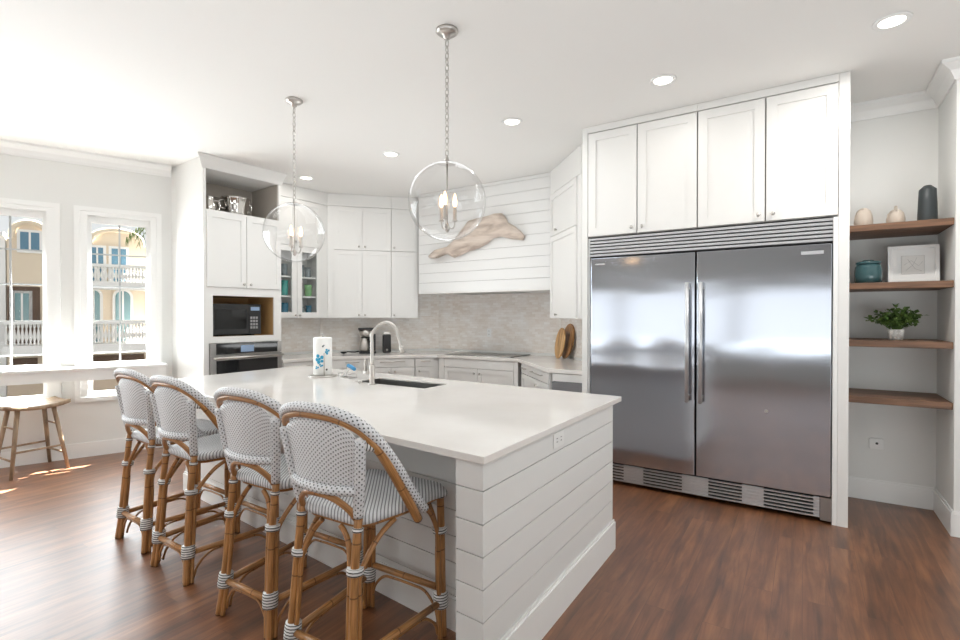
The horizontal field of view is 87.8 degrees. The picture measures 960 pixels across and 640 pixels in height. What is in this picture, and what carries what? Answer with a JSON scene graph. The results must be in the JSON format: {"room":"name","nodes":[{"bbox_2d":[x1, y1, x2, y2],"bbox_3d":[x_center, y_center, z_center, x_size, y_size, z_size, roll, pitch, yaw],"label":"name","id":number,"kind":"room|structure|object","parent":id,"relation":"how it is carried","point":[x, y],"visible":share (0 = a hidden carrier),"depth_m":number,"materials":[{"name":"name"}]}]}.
{"room":"kitchen","nodes":[
{"label":"kitchen","id":0,"kind":"room"},
{"bbox_2d":[0,153,171,451],"bbox_3d":[-6.548,-0.131,3.219,7.779,3.050,0.140,0,1,-36],"label":"wall","id":1,"kind":"structure","parent":0,"point":[68,185],"depth_m":4.97,"materials":[{"name":"white paint"}]},
{"bbox_2d":[0,197,60,403],"bbox_3d":[-4.442,-0.155,4.719,0.736,1.965,0.118,0,1,-36],"label":"window","id":2,"kind":"structure","parent":1,"relation":"in","point":[48,212],"depth_m":4.85,"materials":[{"name":"white paint"}]},
{"bbox_2d":[0,362,166,385],"bbox_3d":[-5.024,0.528,4.047,4.210,0.125,0.280,0,1,-36],"label":"bar","id":3,"kind":"object","parent":1,"relation":"attached to","point":[24,376],"visible":0.98,"depth_m":4.74,"materials":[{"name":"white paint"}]},
{"bbox_2d":[0,438,170,467],"bbox_3d":[-6.426,1.322,3.224,7.570,0.145,0.015,0,1,-36],"label":"baseboard","id":4,"kind":"structure","parent":1,"relation":"attached to","point":[95,448],"depth_m":4.97,"materials":[{"name":"white paint"}]},
{"bbox_2d":[0,139,171,176],"bbox_3d":[-6.362,-1.598,3.204,7.475,0.115,0.086,0,1,-36],"label":"trim","id":5,"kind":"structure","parent":1,"relation":"attached to","point":[9,147],"depth_m":4.97,"materials":[{"name":"white paint"}]},
{"bbox_2d":[74,205,161,402],"bbox_3d":[-3.765,-0.159,5.217,0.736,1.965,0.118,0,1,-36],"label":"window","id":6,"kind":"structure","parent":1,"relation":"in","point":[84,216],"depth_m":5.13,"materials":[{"name":"white paint"}]},
{"bbox_2d":[171,166,176,444],"bbox_3d":[-3.320,-0.149,5.513,0.075,3.050,0.120,0,0,17],"label":"wall","id":7,"kind":"structure","parent":0,"point":[173,170],"depth_m":5.45,"materials":[{"name":"white paint"}]},
{"bbox_2d":[284,351,312,354],"bbox_3d":[-2.801,-0.155,6.206,0.100,3.050,1.821,0,1,36],"label":"wall","id":8,"kind":"structure","parent":0,"point":[302,352],"depth_m":6.65,"materials":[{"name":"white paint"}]},
{"bbox_2d":[281,318,319,352],"bbox_3d":[-2.500,0.185,6.521,0.013,0.475,0.961,0,1,36],"label":"backsplash","id":9,"kind":"structure","parent":8,"relation":"attached to","point":[297,334],"depth_m":6.63,"materials":[{"name":"tile"}]},
{"bbox_2d":[281,183,327,317],"bbox_3d":[-2.376,-0.853,6.365,0.348,1.653,0.875,0,1,36],"label":"upper cabinet","id":10,"kind":"object","parent":8,"relation":"attached to","point":[313,236],"visible":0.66,"depth_m":6.40,"materials":[{"name":"white paint"}]},
{"bbox_2d":[281,264,287,275],"bbox_3d":[-2.436,-0.623,6.209,0.084,0.150,0.082,0,1,33],"label":"tumbler","id":11,"kind":"object","parent":10,"relation":"on","point":[284,267],"visible":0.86,"depth_m":6.18,"materials":[{"name":"clear glass"}]},
{"bbox_2d":[281,280,288,295],"bbox_3d":[-2.436,-0.398,6.210,0.100,0.190,0.098,0,1,33],"label":"tumbler","id":12,"kind":"object","parent":10,"relation":"on","point":[284,283],"visible":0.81,"depth_m":6.17,"materials":[{"name":"teal glass"}]},
{"bbox_2d":[281,302,288,311],"bbox_3d":[-2.436,-0.132,6.213,0.100,0.170,0.098,0,1,33],"label":"tumbler","id":13,"kind":"object","parent":10,"relation":"in","point":[284,305],"visible":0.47,"depth_m":6.17,"materials":[{"name":"blue glass"}]},
{"bbox_2d":[281,275,315,279],"bbox_3d":[-2.429,-0.540,6.332,0.272,0.018,0.713,0,1,36],"label":"shelf","id":14,"kind":"object","parent":10,"relation":"attached to","point":[289,277],"depth_m":6.29,"materials":[{"name":"white paint"}]},
{"bbox_2d":[281,295,315,297],"bbox_3d":[-2.429,-0.295,6.334,0.272,0.018,0.713,0,1,36],"label":"shelf","id":15,"kind":"object","parent":10,"relation":"attached to","point":[282,296],"depth_m":6.32,"materials":[{"name":"white paint"}]},
{"bbox_2d":[304,267,310,276],"bbox_3d":[-2.236,-0.616,6.478,0.084,0.130,0.082,0,1,33],"label":"tumbler","id":16,"kind":"object","parent":10,"relation":"on","point":[307,270],"visible":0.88,"depth_m":6.45,"materials":[{"name":"clear glass"}]},
{"bbox_2d":[304,285,311,295],"bbox_3d":[-2.226,-0.380,6.460,0.100,0.150,0.098,0,1,33],"label":"tumbler","id":17,"kind":"object","parent":10,"relation":"on","point":[307,288],"visible":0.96,"depth_m":6.42,"materials":[{"name":"green glass"}]},
{"bbox_2d":[305,305,311,311],"bbox_3d":[-2.230,-0.120,6.490,0.080,0.140,0.078,0,1,33],"label":"tumbler","id":18,"kind":"object","parent":10,"relation":"in","point":[308,308],"visible":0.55,"depth_m":6.46,"materials":[{"name":"blue glass"}]},
{"bbox_2d":[332,207,438,351],"bbox_3d":[-1.422,-0.163,7.167,1.672,3.050,0.100,0,0,-15],"label":"wall","id":19,"kind":"structure","parent":0,"point":[431,349],"depth_m":7.24,"materials":[{"name":"white paint"}]},
{"bbox_2d":[327,193,390,317],"bbox_3d":[-1.653,-0.857,6.849,0.831,1.653,0.368,0,0,-15],"label":"upper cabinet","id":20,"kind":"object","parent":19,"relation":"attached to","point":[358,226],"visible":1,"depth_m":6.70,"materials":[{"name":"white paint"}]},
{"bbox_2d":[320,316,438,349],"bbox_3d":[-1.408,0.180,7.115,1.672,0.475,0.014,0,0,-15],"label":"backsplash","id":21,"kind":"structure","parent":19,"relation":"attached to","point":[422,332],"depth_m":7.12,"materials":[{"name":"tile"}]},
{"bbox_2d":[391,197,417,317],"bbox_3d":[-1.072,-0.858,7.000,0.363,1.653,0.368,0,0,-15],"label":"upper cabinet","id":22,"kind":"object","parent":19,"relation":"attached to","point":[404,232],"visible":0.96,"depth_m":6.86,"materials":[{"name":"white paint"}]},
{"bbox_2d":[418,291,438,315],"bbox_3d":[-0.782,-0.238,7.274,0.378,0.360,0.012,0,0,-15],"label":"backsplash","id":23,"kind":"structure","parent":19,"relation":"attached to","point":[428,305],"depth_m":7.28,"materials":[{"name":"tile"}]},
{"bbox_2d":[0,0,959,197],"bbox_3d":[-1.809,-1.697,2.086,11.921,0.100,10.350,0,1,33],"label":"ceiling","id":24,"kind":"structure","parent":0,"point":[169,82],"depth_m":3.34,"materials":[{"name":"white paint"}]},
{"bbox_2d":[262,96,324,261],"bbox_3d":[-1.403,-1.049,3.771,0.444,1.222,0.444,0,1,33],"label":"globe pendant","id":25,"kind":"object","parent":24,"relation":"hanging from","point":[294,102],"visible":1,"depth_m":3.76,"materials":[{"name":"silver metal"}]},
{"bbox_2d":[289,235,292,246],"bbox_3d":[-1.412,-0.591,3.729,0.032,0.082,0.032,0,1,33],"label":"bulb","id":26,"kind":"object","parent":25,"relation":"on","point":[291,241],"depth_m":3.72,"materials":[{"name":"white glass"}]},
{"bbox_2d":[299,237,302,247],"bbox_3d":[-1.360,-0.591,3.789,0.032,0.082,0.032,0,1,33],"label":"bulb","id":27,"kind":"object","parent":25,"relation":"on","point":[300,238],"depth_m":3.78,"materials":[{"name":"white glass"}]},
{"bbox_2d":[298,176,313,179],"bbox_3d":[-2.049,-1.672,5.884,0.176,0.009,0.176,0,1,33],"label":"recessed light","id":28,"kind":"object","parent":24,"relation":"in","point":[299,177],"visible":1,"depth_m":5.87,"materials":[{"name":"white paint"}]},
{"bbox_2d":[382,151,399,156],"bbox_3d":[-0.896,-1.665,5.021,0.176,0.009,0.176,0,1,33],"label":"recessed light","id":29,"kind":"object","parent":24,"relation":"in","point":[386,153],"visible":1,"depth_m":5.01,"materials":[{"name":"white paint"}]},
{"bbox_2d":[408,24,485,240],"bbox_3d":[-0.188,-1.053,2.849,0.444,1.198,0.444,0,1,33],"label":"globe pendant","id":30,"kind":"object","parent":24,"relation":"hanging from","point":[447,32],"visible":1,"depth_m":2.84,"materials":[{"name":"silver metal"}]},
{"bbox_2d":[439,207,443,221],"bbox_3d":[-0.223,-0.608,2.883,0.032,0.082,0.032,0,1,33],"label":"candle sleeve","id":31,"kind":"object","parent":30,"relation":"on","point":[441,208],"depth_m":2.87,"materials":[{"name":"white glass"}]},
{"bbox_2d":[442,205,447,219],"bbox_3d":[-0.197,-0.607,2.808,0.032,0.082,0.032,0,1,33],"label":"candle sleeve","id":32,"kind":"object","parent":30,"relation":"on","point":[444,206],"depth_m":2.80,"materials":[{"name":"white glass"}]},
{"bbox_2d":[452,207,456,221],"bbox_3d":[-0.144,-0.608,2.867,0.032,0.082,0.032,0,1,33],"label":"candle sleeve","id":33,"kind":"object","parent":30,"relation":"on","point":[454,208],"depth_m":2.86,"materials":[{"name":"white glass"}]},
{"bbox_2d":[502,117,521,125],"bbox_3d":[0.268,-1.659,4.183,0.176,0.009,0.176,0,1,33],"label":"recessed light","id":34,"kind":"object","parent":24,"relation":"in","point":[512,121],"visible":1,"depth_m":4.17,"materials":[{"name":"white paint"}]},
{"bbox_2d":[650,74,676,86],"bbox_3d":[1.264,-1.653,3.446,0.176,0.009,0.176,0,1,33],"label":"recessed light","id":35,"kind":"object","parent":24,"relation":"in","point":[664,79],"visible":1,"depth_m":3.44,"materials":[{"name":"white paint"}]},
{"bbox_2d":[872,11,912,30],"bbox_3d":[2.276,-1.647,2.757,0.176,0.009,0.176,0,1,33],"label":"recessed light","id":36,"kind":"object","parent":24,"relation":"in","point":[891,21],"visible":1,"depth_m":2.75,"materials":[{"name":"white paint"}]},
{"bbox_2d":[0,446,959,639],"bbox_3d":[-1.809,1.453,2.111,11.921,0.100,10.350,0,1,33],"label":"floor","id":37,"kind":"structure","parent":0,"point":[682,566],"depth_m":2.72,"materials":[{"name":"brown wood"}]},
{"bbox_2d":[0,396,70,480],"bbox_3d":[-4.116,1.064,4.577,0.408,0.645,0.480,0,1,29],"label":"wooden stool","id":38,"kind":"object","parent":37,"relation":"on","point":[53,402],"visible":1,"depth_m":4.57,"materials":[{"name":"brown wood"}]},
{"bbox_2d":[113,368,230,553],"bbox_3d":[-2.024,0.847,3.295,0.565,1.099,0.594,0,1,34],"label":"counter stool","id":39,"kind":"object","parent":37,"relation":"on","point":[134,400],"visible":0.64,"depth_m":3.10,"materials":[{"name":"wicker"}]},
{"bbox_2d":[149,375,280,586],"bbox_3d":[-1.564,0.849,2.938,0.565,1.099,0.594,0,1,34],"label":"counter stool","id":40,"kind":"object","parent":37,"relation":"on","point":[174,413],"visible":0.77,"depth_m":2.72,"materials":[{"name":"wicker"}]},
{"bbox_2d":[176,152,286,377],"bbox_3d":[-2.777,-0.149,5.545,0.685,3.049,0.976,0,1,36],"label":"tall cabinet","id":41,"kind":"object","parent":37,"relation":"on","point":[223,257],"visible":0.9,"depth_m":5.33,"materials":[{"name":"white paint"}]},
{"bbox_2d":[206,195,219,209],"bbox_3d":[-2.922,-1.234,5.391,0.150,0.190,0.176,0,0,1],"label":"jug","id":42,"kind":"object","parent":41,"relation":"in","point":[210,202],"visible":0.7,"depth_m":5.34,"materials":[{"name":"white metal"}]},
{"bbox_2d":[218,195,251,214],"bbox_3d":[-2.760,-1.254,5.631,0.321,0.225,0.306,0,0,-17],"label":"ice bucket","id":43,"kind":"object","parent":41,"relation":"in","point":[232,204],"visible":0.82,"depth_m":5.52,"materials":[{"name":"white metal"}]},
{"bbox_2d":[213,303,260,335],"bbox_3d":[-2.780,-0.002,5.513,0.400,0.345,0.540,0,1,36],"label":"microwave","id":44,"kind":"object","parent":41,"relation":"in","point":[228,319],"visible":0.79,"depth_m":5.39,"materials":[{"name":"black plastic"}]},
{"bbox_2d":[209,341,283,374],"bbox_3d":[-2.703,0.594,5.556,0.598,0.702,0.792,0,1,36],"label":"wall oven","id":45,"kind":"object","parent":41,"relation":"in","point":[224,358],"visible":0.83,"depth_m":5.37,"materials":[{"name":"silver metal"}]},
{"bbox_2d":[214,387,362,639],"bbox_3d":[-0.953,0.853,2.489,0.565,1.099,0.594,0,1,31],"label":"counter stool","id":46,"kind":"object","parent":37,"relation":"on","point":[249,435],"visible":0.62,"depth_m":2.26,"materials":[{"name":"wicker"}]},
{"bbox_2d":[282,361,312,367],"bbox_3d":[-2.345,0.935,6.076,0.534,0.872,0.400,0,1,36],"label":"base cabinet","id":47,"kind":"object","parent":37,"relation":"on","point":[306,363],"visible":0.08,"depth_m":5.94,"materials":[{"name":"white paint"}]},
{"bbox_2d":[282,350,581,374],"bbox_3d":[-0.503,0.478,5.937,4.056,0.040,2.233,0,1,33],"label":"countertop","id":48,"kind":"structure","parent":47,"relation":"on","point":[549,364],"depth_m":6.08,"materials":[{"name":"white stone"}]},
{"bbox_2d":[341,351,358,353],"bbox_3d":[-1.751,0.432,6.712,0.247,0.037,0.088,0,0,-20],"label":"serving spoon","id":49,"kind":"object","parent":48,"relation":"on","point":[342,352],"visible":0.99,"depth_m":6.72,"materials":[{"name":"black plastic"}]},
{"bbox_2d":[358,328,375,353],"bbox_3d":[-1.543,0.278,6.813,0.230,0.345,0.230,0,0,-15],"label":"coffee maker","id":50,"kind":"object","parent":48,"relation":"on","point":[364,345],"visible":0.75,"depth_m":6.72,"materials":[{"name":"black plastic"}]},
{"bbox_2d":[359,330,371,336],"bbox_3d":[-1.554,0.181,6.794,0.190,0.099,0.190,0,0,-15],"label":"coffee carafe","id":51,"kind":"object","parent":50,"relation":"on","point":[363,333],"depth_m":6.72,"materials":[{"name":"grey metal"}]},
{"bbox_2d":[382,332,390,352],"bbox_3d":[-1.283,0.305,6.866,0.110,0.290,0.138,0,0,-15],"label":"coffee canister","id":52,"kind":"object","parent":48,"relation":"on","point":[386,337],"visible":1,"depth_m":6.83,"materials":[{"name":"black plastic"}]},
{"bbox_2d":[447,351,529,357],"bbox_3d":[0.105,0.448,6.519,0.970,0.010,0.537,0,1,33],"label":"cooktop","id":53,"kind":"object","parent":48,"relation":"in","point":[469,353],"visible":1,"depth_m":6.44,"materials":[{"name":"black glass"}]},
{"bbox_2d":[555,328,565,358],"bbox_3d":[0.950,0.275,5.926,0.072,0.365,0.300,0,0,-10],"label":"cutting board","id":54,"kind":"object","parent":48,"relation":"on","point":[561,336],"visible":1,"depth_m":5.89,"materials":[{"name":"brown wood"}]},
{"bbox_2d":[562,324,574,358],"bbox_3d":[1.038,0.250,5.921,0.092,0.415,0.380,0,0,-10],"label":"cutting board","id":55,"kind":"object","parent":48,"relation":"on","point":[569,330],"visible":0.82,"depth_m":5.86,"materials":[{"name":"brown wood"}]},
{"bbox_2d":[332,359,366,370],"bbox_3d":[-1.780,0.932,6.492,0.588,0.872,0.534,0,0,-15],"label":"base cabinet","id":56,"kind":"object","parent":37,"relation":"on","point":[358,363],"visible":0.2,"depth_m":6.28,"materials":[{"name":"white paint"}]},
{"bbox_2d":[279,401,447,639],"bbox_3d":[-0.488,0.856,2.104,0.565,1.099,0.594,0,1,31],"label":"counter stool","id":57,"kind":"object","parent":37,"relation":"on","point":[326,462],"visible":1,"depth_m":1.94,"materials":[{"name":"wicker"}]},
{"bbox_2d":[367,358,414,375],"bbox_3d":[-1.199,0.930,6.642,0.604,0.872,0.534,0,0,-15],"label":"base cabinet","id":58,"kind":"object","parent":37,"relation":"on","point":[397,366],"visible":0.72,"depth_m":6.43,"materials":[{"name":"white paint"}]},
{"bbox_2d":[183,396,615,639],"bbox_3d":[-0.905,0.951,3.426,3.443,0.882,1.489,0,1,37],"label":"kitchen island","id":59,"kind":"object","parent":37,"relation":"on","point":[529,527],"visible":0.61,"depth_m":2.30,"materials":[{"name":"white wood"}]},
{"bbox_2d":[143,366,620,464],"bbox_3d":[-0.902,0.493,3.445,3.342,0.030,1.777,0,1,33],"label":"island countertop","id":60,"kind":"structure","parent":59,"relation":"on","point":[479,423],"depth_m":2.82,"materials":[{"name":"white stone"}]},
{"bbox_2d":[308,334,336,377],"bbox_3d":[-1.319,0.293,4.186,0.230,0.358,0.230,0,1,33],"label":"paper towel holder","id":61,"kind":"object","parent":60,"relation":"on","point":[322,346],"visible":1,"depth_m":4.12,"materials":[{"name":"white paper"}]},
{"bbox_2d":[315,354,322,363],"bbox_3d":[-1.323,0.323,4.114,0.071,0.080,0.009,0,0,3],"label":"print","id":62,"kind":"object","parent":61,"relation":"attached to","point":[318,357],"depth_m":4.11,"materials":[{"name":"blue paper"}]},
{"bbox_2d":[338,372,356,378],"bbox_3d":[-1.084,0.453,4.082,0.145,0.036,0.084,0,1,39],"label":"sink caddy","id":63,"kind":"object","parent":60,"relation":"on","point":[346,374],"visible":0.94,"depth_m":4.07,"materials":[{"name":"silver metal"}]},
{"bbox_2d":[342,364,355,376],"bbox_3d":[-1.069,0.413,4.070,0.170,0.113,0.030,0,1,39],"label":"dish brush","id":64,"kind":"object","parent":63,"relation":"in","point":[349,366],"visible":0.99,"depth_m":4.05,"materials":[{"name":"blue plastic"}]},
{"bbox_2d":[363,321,404,384],"bbox_3d":[-0.711,0.242,3.674,0.316,0.468,0.060,0,0,9],"label":"kitchen faucet","id":65,"kind":"object","parent":60,"relation":"on","point":[371,372],"visible":1,"depth_m":3.67,"materials":[{"name":"grey metal"}]},
{"bbox_2d":[362,379,441,388],"bbox_3d":[-0.610,0.580,3.793,0.704,0.192,0.274,0,1,33],"label":"sink","id":66,"kind":"object","parent":60,"relation":"in","point":[377,381],"visible":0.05,"depth_m":3.94,"materials":[{"name":"grey metal"}]},
{"bbox_2d":[553,430,563,448],"bbox_3d":[0.372,0.563,2.357,0.006,0.070,0.115,0,1,33],"label":"wall outlet","id":67,"kind":"object","parent":59,"relation":"attached to","point":[558,438],"visible":1,"depth_m":2.35,"materials":[{"name":"white plastic"}]},
{"bbox_2d":[415,358,438,378],"bbox_3d":[-0.747,0.929,6.760,0.318,0.872,0.534,0,0,-15],"label":"base cabinet","id":68,"kind":"object","parent":37,"relation":"on","point":[424,367],"visible":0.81,"depth_m":6.54,"materials":[{"name":"white paint"}]},
{"bbox_2d":[439,358,521,386],"bbox_3d":[0.084,0.932,6.430,1.180,0.872,0.526,0,1,33],"label":"base cabinet","id":69,"kind":"object","parent":37,"relation":"on","point":[479,371],"visible":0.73,"depth_m":6.19,"materials":[{"name":"white paint"}]},
{"bbox_2d":[519,363,552,389],"bbox_3d":[0.678,0.941,5.368,0.304,0.872,1.070,0,0,-10],"label":"base cabinet","id":70,"kind":"object","parent":37,"relation":"on","point":[531,377],"visible":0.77,"depth_m":5.24,"materials":[{"name":"white paint"}]},
{"bbox_2d":[552,373,581,392],"bbox_3d":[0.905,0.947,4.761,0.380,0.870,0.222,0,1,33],"label":"dishwasher","id":71,"kind":"object","parent":37,"relation":"on","point":[562,382],"visible":0.23,"depth_m":4.69,"materials":[{"name":"silver metal"}]},
{"bbox_2d":[582,128,590,392],"bbox_3d":[1.108,-0.141,4.627,0.063,3.048,0.700,0,1,33],"label":"panel","id":72,"kind":"object","parent":37,"relation":"on","point":[586,260],"visible":0.32,"depth_m":4.34,"materials":[{"name":"white paint"}]},
{"bbox_2d":[590,217,832,521],"bbox_3d":[1.819,0.332,4.086,1.720,2.070,0.720,0,1,33],"label":"refrigerator","id":73,"kind":"object","parent":37,"relation":"on","point":[715,344],"visible":0.94,"depth_m":3.75,"materials":[{"name":"silver metal"}]},
{"bbox_2d":[831,71,850,527],"bbox_3d":[2.617,-0.133,3.647,0.088,3.048,0.700,0,1,33],"label":"panel","id":74,"kind":"object","parent":37,"relation":"on","point":[841,224],"visible":0.96,"depth_m":3.35,"materials":[{"name":"white paint"}]},
{"bbox_2d":[439,348,554,355],"bbox_3d":[0.240,-0.160,6.842,1.940,3.050,0.100,0,1,33],"label":"wall","id":75,"kind":"structure","parent":0,"point":[440,349],"depth_m":6.77,"materials":[{"name":"white paint"}]},
{"bbox_2d":[418,172,550,295],"bbox_3d":[0.152,-1.011,6.427,1.944,1.337,0.600,0,1,33],"label":"range hood","id":76,"kind":"object","parent":75,"relation":"attached to","point":[503,265],"visible":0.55,"depth_m":6.08,"materials":[{"name":"white wood"}]},
{"bbox_2d":[428,213,524,258],"bbox_3d":[-0.089,-1.035,6.149,1.419,0.488,0.121,0,1,33],"label":"driftwood","id":77,"kind":"object","parent":76,"relation":"attached to","point":[492,226],"visible":1,"depth_m":6.06,"materials":[{"name":"beige wood"}]},
{"bbox_2d":[487,329,490,336],"bbox_3d":[0.125,0.175,6.841,0.070,0.115,0.006,0,1,33],"label":"wall outlet","id":78,"kind":"object","parent":75,"relation":"attached to","point":[488,330],"visible":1,"depth_m":6.84,"materials":[{"name":"white plastic"}]},
{"bbox_2d":[439,293,560,353],"bbox_3d":[0.210,0.003,6.796,1.940,0.835,0.012,0,1,33],"label":"backsplash","id":79,"kind":"structure","parent":75,"relation":"attached to","point":[522,322],"depth_m":6.76,"materials":[{"name":"tile"}]},
{"bbox_2d":[567,356,581,360],"bbox_3d":[1.194,-0.150,5.638,0.100,3.050,1.307,0,0,-10],"label":"wall","id":80,"kind":"structure","parent":0,"point":[571,357],"depth_m":5.81,"materials":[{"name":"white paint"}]},
{"bbox_2d":[550,144,581,318],"bbox_3d":[1.006,-0.843,5.208,0.348,1.653,0.915,0,0,-10],"label":"upper cabinet","id":81,"kind":"object","parent":80,"relation":"attached to","point":[566,177],"visible":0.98,"depth_m":5.11,"materials":[{"name":"white paint"}]},
{"bbox_2d":[561,318,581,357],"bbox_3d":[1.139,0.192,5.631,0.013,0.475,1.307,0,0,-10],"label":"backsplash","id":82,"kind":"structure","parent":80,"relation":"attached to","point":[576,351],"depth_m":5.75,"materials":[{"name":"tile"}]},
{"bbox_2d":[831,108,938,493],"bbox_3d":[2.374,-0.140,4.323,2.588,3.050,0.100,0,1,33],"label":"wall","id":83,"kind":"structure","parent":0,"point":[893,157],"depth_m":3.78,"materials":[{"name":"white paint"}]},
{"bbox_2d":[588,104,697,238],"bbox_3d":[1.479,-1.188,4.349,0.879,0.950,0.708,0,1,33],"label":"upper cabinet","id":84,"kind":"object","parent":83,"relation":"attached to","point":[643,170],"visible":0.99,"depth_m":4.06,"materials":[{"name":"white wood"}]},
{"bbox_2d":[698,73,838,228],"bbox_3d":[2.219,-1.184,3.869,0.882,0.950,0.708,0,1,33],"label":"upper cabinet","id":85,"kind":"object","parent":83,"relation":"attached to","point":[770,155],"visible":0.98,"depth_m":3.57,"materials":[{"name":"white wood"}]},
{"bbox_2d":[869,438,883,449],"bbox_3d":[3.042,0.949,3.829,0.090,0.084,0.017,0,1,33],"label":"wall outlet","id":86,"kind":"object","parent":83,"relation":"attached to","point":[874,443],"visible":1,"depth_m":3.82,"materials":[{"name":"white plastic"}]},
{"bbox_2d":[848,476,934,509],"bbox_3d":[3.095,1.308,3.798,0.563,0.163,0.016,0,1,33],"label":"baseboard","id":87,"kind":"structure","parent":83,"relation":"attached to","point":[917,496],"depth_m":3.78,"materials":[{"name":"white paint"}]},
{"bbox_2d":[850,90,937,122],"bbox_3d":[3.077,-1.603,3.745,0.563,0.115,0.085,0,1,33],"label":"trim","id":88,"kind":"structure","parent":83,"relation":"attached to","point":[915,101],"depth_m":3.74,"materials":[{"name":"white paint"}]},
{"bbox_2d":[849,388,952,409],"bbox_3d":[2.967,0.559,3.595,0.560,0.045,0.484,0,1,33],"label":"niche shelf","id":89,"kind":"object","parent":83,"relation":"attached to","point":[870,396],"visible":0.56,"depth_m":3.46,"materials":[{"name":"brown wood"}]},
{"bbox_2d":[849,338,952,348],"bbox_3d":[2.967,0.164,3.591,0.560,0.045,0.484,0,1,33],"label":"niche shelf","id":90,"kind":"object","parent":83,"relation":"attached to","point":[857,342],"visible":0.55,"depth_m":3.41,"materials":[{"name":"brown wood"}]},
{"bbox_2d":[864,303,922,339],"bbox_3d":[2.961,0.011,3.529,0.264,0.259,0.338,0,1,-33],"label":"potted plant","id":91,"kind":"object","parent":90,"relation":"on","point":[897,321],"visible":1,"depth_m":3.51,"materials":[{"name":"green plant"}]},
{"bbox_2d":[849,280,953,291],"bbox_3d":[2.967,-0.238,3.588,0.560,0.045,0.484,0,1,33],"label":"niche shelf","id":92,"kind":"object","parent":83,"relation":"attached to","point":[911,285],"visible":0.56,"depth_m":3.40,"materials":[{"name":"brown wood"}]},
{"bbox_2d":[854,260,882,282],"bbox_3d":[2.809,-0.348,3.610,0.164,0.173,0.164,0,1,33],"label":"ceramic jar","id":93,"kind":"object","parent":92,"relation":"on","point":[866,271],"visible":0.92,"depth_m":3.55,"materials":[{"name":"teal ceramic"}]},
{"bbox_2d":[887,244,939,281],"bbox_3d":[3.063,-0.394,3.530,0.280,0.269,0.047,0,1,33],"label":"picture frame","id":94,"kind":"object","parent":92,"relation":"on","point":[911,262],"visible":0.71,"depth_m":3.52,"materials":[{"name":"white paint"}]},
{"bbox_2d":[901,255,924,273],"bbox_3d":[3.058,-0.391,3.526,0.127,0.131,0.015,0,1,33],"label":"picture","id":95,"kind":"object","parent":94,"relation":"attached to","point":[910,264],"depth_m":3.53,"materials":[{"name":"grey paper"}]},
{"bbox_2d":[850,218,953,239],"bbox_3d":[2.967,-0.644,3.585,0.560,0.045,0.484,0,1,33],"label":"niche shelf","id":96,"kind":"object","parent":83,"relation":"attached to","point":[931,226],"visible":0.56,"depth_m":3.46,"materials":[{"name":"brown wood"}]},
{"bbox_2d":[854,208,872,224],"bbox_3d":[2.809,-0.742,3.655,0.114,0.148,0.114,0,1,33],"label":"ceramic vase","id":97,"kind":"object","parent":96,"relation":"on","point":[863,216],"visible":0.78,"depth_m":3.62,"materials":[{"name":"beige ceramic"}]},
{"bbox_2d":[886,206,905,222],"bbox_3d":[2.962,-0.740,3.555,0.106,0.145,0.106,0,1,33],"label":"ceramic vase","id":98,"kind":"object","parent":96,"relation":"on","point":[896,215],"visible":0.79,"depth_m":3.52,"materials":[{"name":"beige ceramic"}]},
{"bbox_2d":[917,185,937,219],"bbox_3d":[3.092,-0.797,3.447,0.110,0.262,0.110,0,1,33],"label":"ceramic vase","id":99,"kind":"object","parent":96,"relation":"on","point":[927,209],"visible":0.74,"depth_m":3.41,"materials":[{"name":"grey ceramic"}]},
{"bbox_2d":[936,79,959,511],"bbox_3d":[3.245,-0.132,3.394,0.115,3.050,0.510,0,1,33],"label":"wall","id":100,"kind":"structure","parent":0,"point":[948,299],"depth_m":3.34,"materials":[{"name":"white paint"}]},
{"bbox_2d":[926,61,955,107],"bbox_3d":[3.138,-1.600,3.401,0.085,0.115,0.595,0,1,33],"label":"trim","id":101,"kind":"structure","parent":100,"relation":"attached to","point":[943,80],"depth_m":3.38,"materials":[{"name":"white paint"}]},
{"bbox_2d":[933,488,953,536],"bbox_3d":[3.186,1.311,3.435,0.016,0.163,0.526,0,1,33],"label":"baseboard","id":102,"kind":"structure","parent":100,"relation":"attached to","point":[942,509],"depth_m":3.38,"materials":[{"name":"white paint"}]},
{"bbox_3d":[4.176,-0.125,2.546,2.370,3.050,0.100,0,1,33],"label":"wall","id":103,"kind":"structure","parent":0,"visible":0},
{"bbox_2d":[942,56,959,79],"bbox_3d":[3.999,-1.593,2.538,2.470,0.115,0.085,0,1,33],"label":"trim","id":104,"kind":"structure","parent":103,"relation":"attached to","point":[953,64],"depth_m":3.17,"materials":[{"name":"white paint"}]},
{"bbox_2d":[950,510,959,537],"bbox_3d":[4.048,1.318,2.571,2.400,0.163,0.016,0,1,33],"label":"baseboard","id":105,"kind":"structure","parent":103,"relation":"attached to","point":[956,517],"depth_m":3.20,"materials":[{"name":"white paint"}]},
{"label":"outside","id":106,"kind":"structure","parent":0,"visible":0},
{"bbox_3d":[-7.134,5.387,16.600,110.000,0.200,100.000,0,1,33],"label":"ground","id":107,"kind":"structure","parent":106,"visible":0},
{"bbox_2d":[0,232,7,397],"bbox_3d":[-28.680,0.404,25.216,7.640,9.628,6.200,0,1,-36],"label":"building","id":108,"kind":"structure","parent":107,"relation":"on","point":[3,258],"depth_m":25.09,"materials":[{"name":"white"}]},
{"bbox_2d":[3,219,145,396],"bbox_3d":[-22.826,0.002,28.837,6.008,10.373,7.300,0,1,-36],"label":"neighbor house","id":109,"kind":"structure","parent":107,"relation":"on","point":[27,337],"depth_m":26.69,"materials":[{"name":"beige paint"}]},
{"bbox_2d":[125,227,145,248],"bbox_3d":[-16.186,0.077,25.838,3.566,10.282,3.566,0,1,-36],"label":"palm tree","id":110,"kind":"object","parent":107,"relation":"on","point":[139,229],"visible":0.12,"depth_m":24.78,"materials":[{"name":"green plant"}]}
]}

